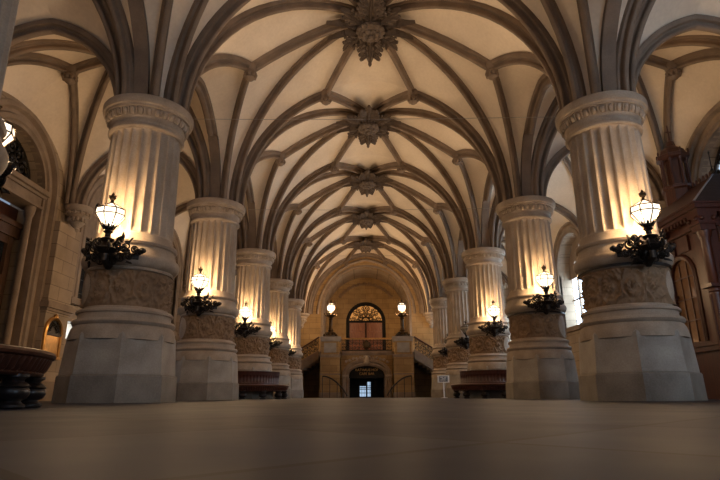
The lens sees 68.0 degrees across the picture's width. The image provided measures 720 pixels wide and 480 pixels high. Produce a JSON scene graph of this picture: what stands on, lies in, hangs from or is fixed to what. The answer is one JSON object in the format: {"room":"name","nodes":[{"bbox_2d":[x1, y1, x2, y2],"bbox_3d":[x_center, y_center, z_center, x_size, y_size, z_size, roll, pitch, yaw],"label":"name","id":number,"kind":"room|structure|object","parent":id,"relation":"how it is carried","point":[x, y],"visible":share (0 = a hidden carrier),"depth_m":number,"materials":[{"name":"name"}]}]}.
{"room":"town hall lobby","nodes":[
{"label":"town hall lobby","id":0,"kind":"room"},
{"bbox_2d":[0,90,185,400],"bbox_3d":[-9.687,1.114,20.366,1.685,9.620,42.425,0,-16,0],"label":"wall","id":1,"kind":"structure","parent":0,"point":[57,294],"depth_m":16.41,"materials":[{"name":"stone"}]},
{"bbox_2d":[0,97,59,347],"bbox_3d":[-9.906,0.092,14.193,0.940,8.075,4.250,0,-16,0],"label":"door frame","id":2,"kind":"structure","parent":1,"relation":"in","point":[39,204],"depth_m":15.51,"materials":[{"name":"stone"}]},
{"bbox_2d":[5,137,30,179],"bbox_3d":[-10.027,-2.501,14.952,0.135,1.409,2.850,0,-16,0],"label":"grille","id":3,"kind":"object","parent":2,"relation":"attached to","point":[18,163],"depth_m":15.66,"materials":[{"name":"metal"}]},
{"bbox_2d":[40,314,62,359],"bbox_3d":[-9.205,2.892,16.017,0.120,1.340,0.960,0,-16,0],"label":"niche","id":4,"kind":"object","parent":1,"relation":"attached to","point":[52,344],"visible":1,"depth_m":16.04,"materials":[{"name":"beige stone"}]},
{"bbox_2d":[70,174,104,306],"bbox_3d":[-9.904,0.148,20.428,0.860,5.370,4.640,0,-16,0],"label":"window","id":5,"kind":"structure","parent":1,"relation":"in","point":[88,231],"depth_m":19.16,"materials":[{"name":"stone"}]},
{"bbox_2d":[171,229,182,336],"bbox_3d":[-9.875,1.834,26.186,0.860,5.370,4.640,0,-16,0],"label":"window","id":6,"kind":"structure","parent":1,"relation":"in","point":[176,242],"depth_m":27.87,"materials":[{"name":"stone"}]},
{"bbox_2d":[0,397,719,479],"bbox_3d":[0.390,5.743,18.740,22.000,0.300,42.000,0,-16,0],"label":"floor","id":7,"kind":"structure","parent":0,"point":[418,438],"depth_m":1.26,"materials":[{"name":"stone"}]},
{"bbox_2d":[0,0,18,174],"bbox_3d":[-4.743,-1.412,5.646,2.000,6.120,2.000,0,-16,0],"label":"fluted column","id":8,"kind":"structure","parent":7,"relation":"on","point":[8,8],"depth_m":6.12,"materials":[{"name":"stone"}]},
{"bbox_2d":[0,116,15,146],"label":"lantern sconce","id":9,"kind":"object","parent":8,"relation":"attached to","point":[10,137],"depth_m":6.87,"materials":[{"name":"glass"}]},
{"bbox_2d":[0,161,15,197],"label":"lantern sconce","id":10,"kind":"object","parent":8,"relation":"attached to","point":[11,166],"depth_m":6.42,"materials":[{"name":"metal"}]},
{"bbox_2d":[0,344,56,408],"bbox_3d":[-4.732,1.261,4.864,3.388,0.550,3.388,3,-17,-12],"label":"bench","id":11,"kind":"object","parent":7,"relation":"on","point":[22,369],"visible":1,"depth_m":4.92,"materials":[{"name":"brown wood"}]},
{"bbox_2d":[51,93,193,402],"bbox_3d":[-4.666,0.161,11.021,2.000,6.120,2.000,0,-16,0],"label":"fluted column","id":12,"kind":"structure","parent":7,"relation":"on","point":[120,347],"depth_m":10.28,"materials":[{"name":"stone"}]},
{"bbox_2d":[81,192,145,269],"bbox_3d":[-4.672,-0.188,9.954,1.236,1.470,0.640,0,-16,0],"label":"lantern sconce","id":13,"kind":"object","parent":12,"relation":"attached to","point":[110,215],"visible":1,"depth_m":9.84,"materials":[{"name":"metal"}]},
{"bbox_2d":[231,117,535,119],"bbox_3d":[0.322,-2.692,11.830,8.110,0.041,0.011,0,-16,0],"label":"wire","id":14,"kind":"object","parent":12,"relation":"attached to","point":[502,117],"visible":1,"depth_m":11.83,"materials":[{"name":"metal"}]},
{"bbox_2d":[175,197,245,400],"bbox_3d":[-4.728,1.846,16.780,2.000,6.120,2.000,0,-16,0],"label":"fluted column","id":15,"kind":"structure","parent":7,"relation":"on","point":[206,364],"depth_m":16.13,"materials":[{"name":"stone"}]},
{"bbox_2d":[180,267,221,315],"bbox_3d":[-4.733,1.498,15.713,1.236,1.470,0.640,0,-16,0],"label":"lantern sconce","id":16,"kind":"object","parent":15,"relation":"attached to","point":[198,281],"visible":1,"depth_m":15.60,"materials":[{"name":"metal"}]},
{"bbox_2d":[399,208,493,209],"bbox_3d":[0.350,-1.007,17.589,8.110,0.041,0.011,0,-16,0],"label":"wire","id":17,"kind":"object","parent":15,"relation":"attached to","point":[474,208],"visible":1,"depth_m":17.58,"materials":[{"name":"metal"}]},
{"bbox_2d":[233,248,275,398],"bbox_3d":[-4.609,3.531,22.538,2.000,6.120,2.000,0,-16,0],"label":"fluted column","id":18,"kind":"structure","parent":7,"relation":"on","point":[253,266],"depth_m":22.21,"materials":[{"name":"stone"}]},
{"bbox_2d":[234,301,260,337],"bbox_3d":[-4.614,3.182,21.471,1.236,1.470,0.640,0,-16,0],"label":"lantern sconce","id":19,"kind":"object","parent":18,"relation":"attached to","point":[245,312],"visible":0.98,"depth_m":21.36,"materials":[{"name":"metal"}]},
{"bbox_2d":[238,371,288,398],"bbox_3d":[-4.599,5.959,21.827,3.388,1.060,3.388,-3,-17,9],"label":"bench","id":20,"kind":"object","parent":7,"relation":"on","point":[262,381],"visible":0.5,"depth_m":20.77,"materials":[{"name":"brown wood"}]},
{"bbox_2d":[268,278,292,398],"bbox_3d":[-4.580,5.216,28.296,2.000,6.120,2.000,0,-16,0],"label":"fluted column","id":21,"kind":"structure","parent":7,"relation":"on","point":[280,288],"depth_m":27.95,"materials":[{"name":"stone"}]},
{"bbox_2d":[269,321,275,332],"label":"lantern sconce","id":22,"kind":"object","parent":21,"relation":"attached to","point":[273,328],"depth_m":27.19,"materials":[{"name":"glass"}]},
{"bbox_2d":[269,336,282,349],"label":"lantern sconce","id":23,"kind":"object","parent":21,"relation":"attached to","point":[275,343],"depth_m":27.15,"materials":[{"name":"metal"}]},
{"bbox_2d":[287,298,304,397],"bbox_3d":[-4.551,6.901,34.055,2.000,6.120,2.000,0,-16,0],"label":"fluted column","id":24,"kind":"structure","parent":7,"relation":"on","point":[295,305],"depth_m":33.63,"materials":[{"name":"stone"}]},
{"bbox_2d":[288,339,295,355],"bbox_3d":[-4.557,6.552,32.987,1.236,1.470,0.640,0,-16,0],"label":"lantern sconce","id":25,"kind":"object","parent":24,"relation":"attached to","point":[291,352],"visible":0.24,"depth_m":32.97,"materials":[{"name":"metal"}]},
{"bbox_2d":[301,336,319,374],"bbox_3d":[-5.336,9.124,38.097,5.043,4.131,2.900,0,-16,0],"label":"flight","id":26,"kind":"object","parent":7,"relation":"on","point":[313,360],"visible":0.3,"depth_m":37.01,"materials":[{"name":"stone"}]},
{"bbox_2d":[319,336,340,397],"bbox_3d":[-2.024,8.677,36.419,1.440,4.020,1.280,0,-16,0],"label":"stone pedestal","id":27,"kind":"object","parent":7,"relation":"on","point":[330,356],"visible":0.96,"depth_m":35.88,"materials":[{"name":"stone"}]},
{"bbox_2d":[323,300,337,335],"bbox_3d":[-2.037,5.487,37.373,1.020,2.684,0.991,0,-16,0],"label":"candelabrum","id":28,"kind":"object","parent":27,"relation":"on","point":[330,307],"visible":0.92,"depth_m":37.23,"materials":[{"name":"brown metal"}]},
{"bbox_2d":[322,375,347,397],"bbox_3d":[-1.649,9.620,35.039,1.779,1.430,0.100,-5,-17,15],"label":"curved handrail","id":29,"kind":"object","parent":7,"relation":"on","point":[344,391],"visible":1,"depth_m":35.05,"materials":[{"name":"black metal"}]},
{"bbox_2d":[387,375,411,397],"bbox_3d":[2.581,9.598,35.024,1.779,1.430,0.100,4,-17,-14],"label":"curved handrail","id":30,"kind":"object","parent":7,"relation":"on","point":[408,375],"visible":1,"depth_m":35.09,"materials":[{"name":"black metal"}]},
{"bbox_2d":[392,336,415,397],"bbox_3d":[2.956,8.651,36.402,1.440,4.020,1.280,0,-16,0],"label":"stone pedestal","id":31,"kind":"object","parent":7,"relation":"on","point":[403,358],"visible":0.94,"depth_m":35.87,"materials":[{"name":"stone"}]},
{"bbox_2d":[395,299,409,335],"bbox_3d":[2.943,5.461,37.356,1.020,2.684,0.991,0,-16,0],"label":"candelabrum","id":32,"kind":"object","parent":31,"relation":"on","point":[402,306],"visible":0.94,"depth_m":37.22,"materials":[{"name":"brown metal"}]},
{"bbox_2d":[414,336,433,375],"bbox_3d":[6.284,9.063,38.057,5.043,4.131,2.900,0,-16,0],"label":"flight","id":33,"kind":"object","parent":7,"relation":"on","point":[423,362],"visible":0.26,"depth_m":36.97,"materials":[{"name":"stone"}]},
{"bbox_2d":[429,297,447,397],"bbox_3d":[5.448,6.849,34.020,2.000,6.120,2.000,0,-16,0],"label":"fluted column","id":34,"kind":"structure","parent":7,"relation":"on","point":[439,305],"depth_m":33.63,"materials":[{"name":"stone"}]},
{"bbox_2d":[438,333,447,356],"bbox_3d":[5.443,6.500,32.953,1.236,1.470,0.640,0,-16,0],"label":"lantern sconce","id":35,"kind":"object","parent":34,"relation":"attached to","point":[444,351],"visible":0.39,"depth_m":32.91,"materials":[{"name":"metal"}]},
{"bbox_2d":[437,375,449,397],"bbox_3d":[4.082,7.150,26.020,0.514,1.060,0.339,-10,-19,31],"label":"sign stand","id":36,"kind":"object","parent":7,"relation":"on","point":[443,379],"visible":1,"depth_m":26.09,"materials":[{"name":"white metal"}]},
{"bbox_2d":[442,277,470,397],"bbox_3d":[5.420,5.164,28.262,2.000,6.120,2.000,0,-16,0],"label":"fluted column","id":37,"kind":"structure","parent":7,"relation":"on","point":[456,288],"depth_m":27.91,"materials":[{"name":"stone"}]},
{"bbox_2d":[454,320,469,348],"bbox_3d":[5.414,4.815,27.195,1.236,1.470,0.640,0,-16,0],"label":"lantern sconce","id":38,"kind":"object","parent":37,"relation":"attached to","point":[464,328],"visible":0.66,"depth_m":27.08,"materials":[{"name":"metal"}]},
{"bbox_2d":[450,370,506,397],"bbox_3d":[5.401,5.907,21.793,3.388,1.060,3.388,2,-17,-9],"label":"bench","id":39,"kind":"object","parent":7,"relation":"on","point":[483,380],"visible":0.52,"depth_m":20.72,"materials":[{"name":"red wood"}]},
{"bbox_2d":[461,247,509,397],"bbox_3d":[5.391,3.479,22.503,2.000,6.120,2.000,0,-16,0],"label":"fluted column","id":40,"kind":"structure","parent":7,"relation":"on","point":[489,352],"depth_m":22.14,"materials":[{"name":"stone"}]},
{"bbox_2d":[478,300,507,336],"bbox_3d":[5.386,3.130,21.436,1.236,1.470,0.640,0,-16,0],"label":"lantern sconce","id":41,"kind":"object","parent":40,"relation":"attached to","point":[493,310],"visible":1,"depth_m":21.33,"materials":[{"name":"metal"}]},
{"bbox_2d":[496,195,579,398],"bbox_3d":[5.452,1.793,16.744,2.000,6.120,2.000,0,-16,0],"label":"fluted column","id":42,"kind":"structure","parent":7,"relation":"on","point":[540,362],"depth_m":16.05,"materials":[{"name":"stone"}]},
{"bbox_2d":[507,311,564,318],"bbox_3d":[5.455,2.350,16.581,1.730,0.050,1.730,0,-16,0],"label":"strap","id":43,"kind":"object","parent":42,"relation":"attached to","point":[525,311],"visible":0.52,"depth_m":15.95,"materials":[{"name":"beige stone"}]},
{"bbox_2d":[523,265,563,314],"bbox_3d":[5.447,1.444,15.677,1.236,1.470,0.640,0,-16,0],"label":"lantern sconce","id":44,"kind":"object","parent":42,"relation":"attached to","point":[544,279],"visible":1,"depth_m":15.57,"materials":[{"name":"metal"}]},
{"bbox_2d":[555,90,707,400],"bbox_3d":[5.334,0.109,10.986,2.000,6.120,2.000,0,-16,0],"label":"fluted column","id":45,"kind":"structure","parent":7,"relation":"on","point":[635,344],"depth_m":10.27,"materials":[{"name":"stone"}]},
{"bbox_2d":[577,261,671,279],"bbox_3d":[5.336,0.665,10.823,1.730,0.050,1.730,0,-16,0],"label":"strap","id":46,"kind":"object","parent":45,"relation":"attached to","point":[636,262],"visible":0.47,"depth_m":10.18,"materials":[{"name":"beige stone"}]},
{"bbox_2d":[609,190,675,266],"bbox_3d":[5.328,-0.240,9.919,1.236,1.470,0.640,0,-16,0],"label":"lantern sconce","id":47,"kind":"object","parent":45,"relation":"attached to","point":[644,212],"visible":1,"depth_m":9.81,"materials":[{"name":"metal"}]},
{"bbox_2d":[656,125,719,398],"bbox_3d":[9.046,0.071,14.615,2.080,8.200,4.060,0,-16,0],"label":"kiosk","id":48,"kind":"object","parent":7,"relation":"on","point":[690,218],"visible":0.59,"depth_m":13.30,"materials":[{"name":"red wood"}]},
{"bbox_2d":[2,0,719,313],"bbox_3d":[0.369,-1.837,24.292,20.039,5.152,35.980,0,-16,0],"label":"ceiling","id":49,"kind":"structure","parent":0,"point":[485,60],"depth_m":17.03,"materials":[{"name":"paint"}]},
{"bbox_2d":[348,237,383,252],"bbox_3d":[0.431,0.275,39.095,2.533,1.010,2.540,-15,-22,41],"label":"boss","id":50,"kind":"object","parent":49,"relation":"attached to","point":[365,246],"visible":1,"depth_m":38.75,"materials":[{"name":"stone"}]},
{"bbox_2d":[345,209,387,229],"bbox_3d":[0.403,-1.410,33.336,2.533,1.010,2.540,-15,-22,41],"label":"boss","id":51,"kind":"object","parent":49,"relation":"attached to","point":[366,219],"visible":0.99,"depth_m":32.99,"materials":[{"name":"stone"}]},
{"bbox_2d":[342,170,392,196],"bbox_3d":[0.374,-3.095,27.578,2.533,1.010,2.540,-15,-22,41],"label":"boss","id":52,"kind":"object","parent":49,"relation":"attached to","point":[366,182],"visible":1,"depth_m":27.26,"materials":[{"name":"stone"}]},
{"bbox_2d":[336,105,400,147],"bbox_3d":[0.345,-4.780,21.819,2.533,1.010,2.540,-15,-22,41],"label":"boss","id":53,"kind":"object","parent":49,"relation":"attached to","point":[374,126],"visible":0.96,"depth_m":21.52,"materials":[{"name":"stone"}]},
{"bbox_2d":[326,0,415,66],"bbox_3d":[0.317,-6.466,16.061,2.533,1.010,2.540,-15,-22,41],"label":"boss","id":54,"kind":"object","parent":49,"relation":"attached to","point":[370,26],"visible":1,"depth_m":15.79,"materials":[{"name":"stone"}]},
{"bbox_2d":[300,252,433,397],"bbox_3d":[0.473,6.103,42.224,21.200,12.200,4.720,0,-16,0],"label":"wall","id":55,"kind":"structure","parent":0,"point":[361,265],"depth_m":40.88,"materials":[{"name":"stone"}]},
{"bbox_2d":[326,278,405,351],"bbox_3d":[0.483,6.409,44.694,6.800,6.800,0.407,0,-16,0],"label":"wall niche","id":56,"kind":"object","parent":55,"relation":"in","point":[377,292],"visible":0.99,"depth_m":44.95,"materials":[{"name":"stone"}]},
{"bbox_2d":[346,302,385,349],"bbox_3d":[0.487,7.500,44.352,3.280,4.665,0.350,0,-16,0],"label":"door","id":57,"kind":"structure","parent":56,"relation":"attached to","point":[364,319],"depth_m":44.39,"materials":[{"name":"brown wood"}]},
{"bbox_2d":[341,351,392,397],"bbox_3d":[0.475,9.539,37.764,3.520,3.100,3.350,0,-16,0],"label":"wall","id":58,"kind":"structure","parent":0,"point":[350,360],"depth_m":36.56,"materials":[{"name":"stone"}]},
{"bbox_2d":[341,338,391,350],"bbox_3d":[0.460,7.225,36.941,3.480,0.880,0.210,0,-16,0],"label":"balcony railing","id":59,"kind":"object","parent":58,"relation":"on","point":[366,345],"visible":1,"depth_m":36.93,"materials":[{"name":"brown metal"}]},
{"bbox_2d":[349,366,384,397],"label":"door","id":60,"kind":"structure","parent":58,"relation":"in","point":[365,381],"depth_m":38.80,"materials":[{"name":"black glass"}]},
{"bbox_2d":[503,101,719,375],"bbox_3d":[10.428,1.009,20.296,1.685,9.620,42.425,0,-16,0],"label":"wall","id":61,"kind":"structure","parent":0,"point":[570,315],"depth_m":27.33,"materials":[{"name":"stone"}]},
{"bbox_2d":[553,222,585,333],"bbox_3d":[10.664,1.727,26.116,0.860,5.370,4.640,0,-16,0],"label":"window","id":62,"kind":"structure","parent":61,"relation":"in","point":[568,227],"depth_m":27.25,"materials":[{"name":"stone"}]},
{"bbox_2d":[684,102,719,183],"bbox_3d":[10.594,-0.014,14.122,0.940,8.075,4.250,0,-16,0],"label":"door","id":63,"kind":"structure","parent":61,"relation":"in","point":[708,127],"depth_m":15.96,"materials":[{"name":"stone"}]},
{"bbox_2d":[714,147,719,173],"bbox_3d":[10.693,-2.609,14.881,0.135,1.409,2.850,0,-16,0],"label":"grille","id":64,"kind":"object","parent":63,"relation":"attached to","point":[717,161],"depth_m":15.94,"materials":[{"name":"metal"}]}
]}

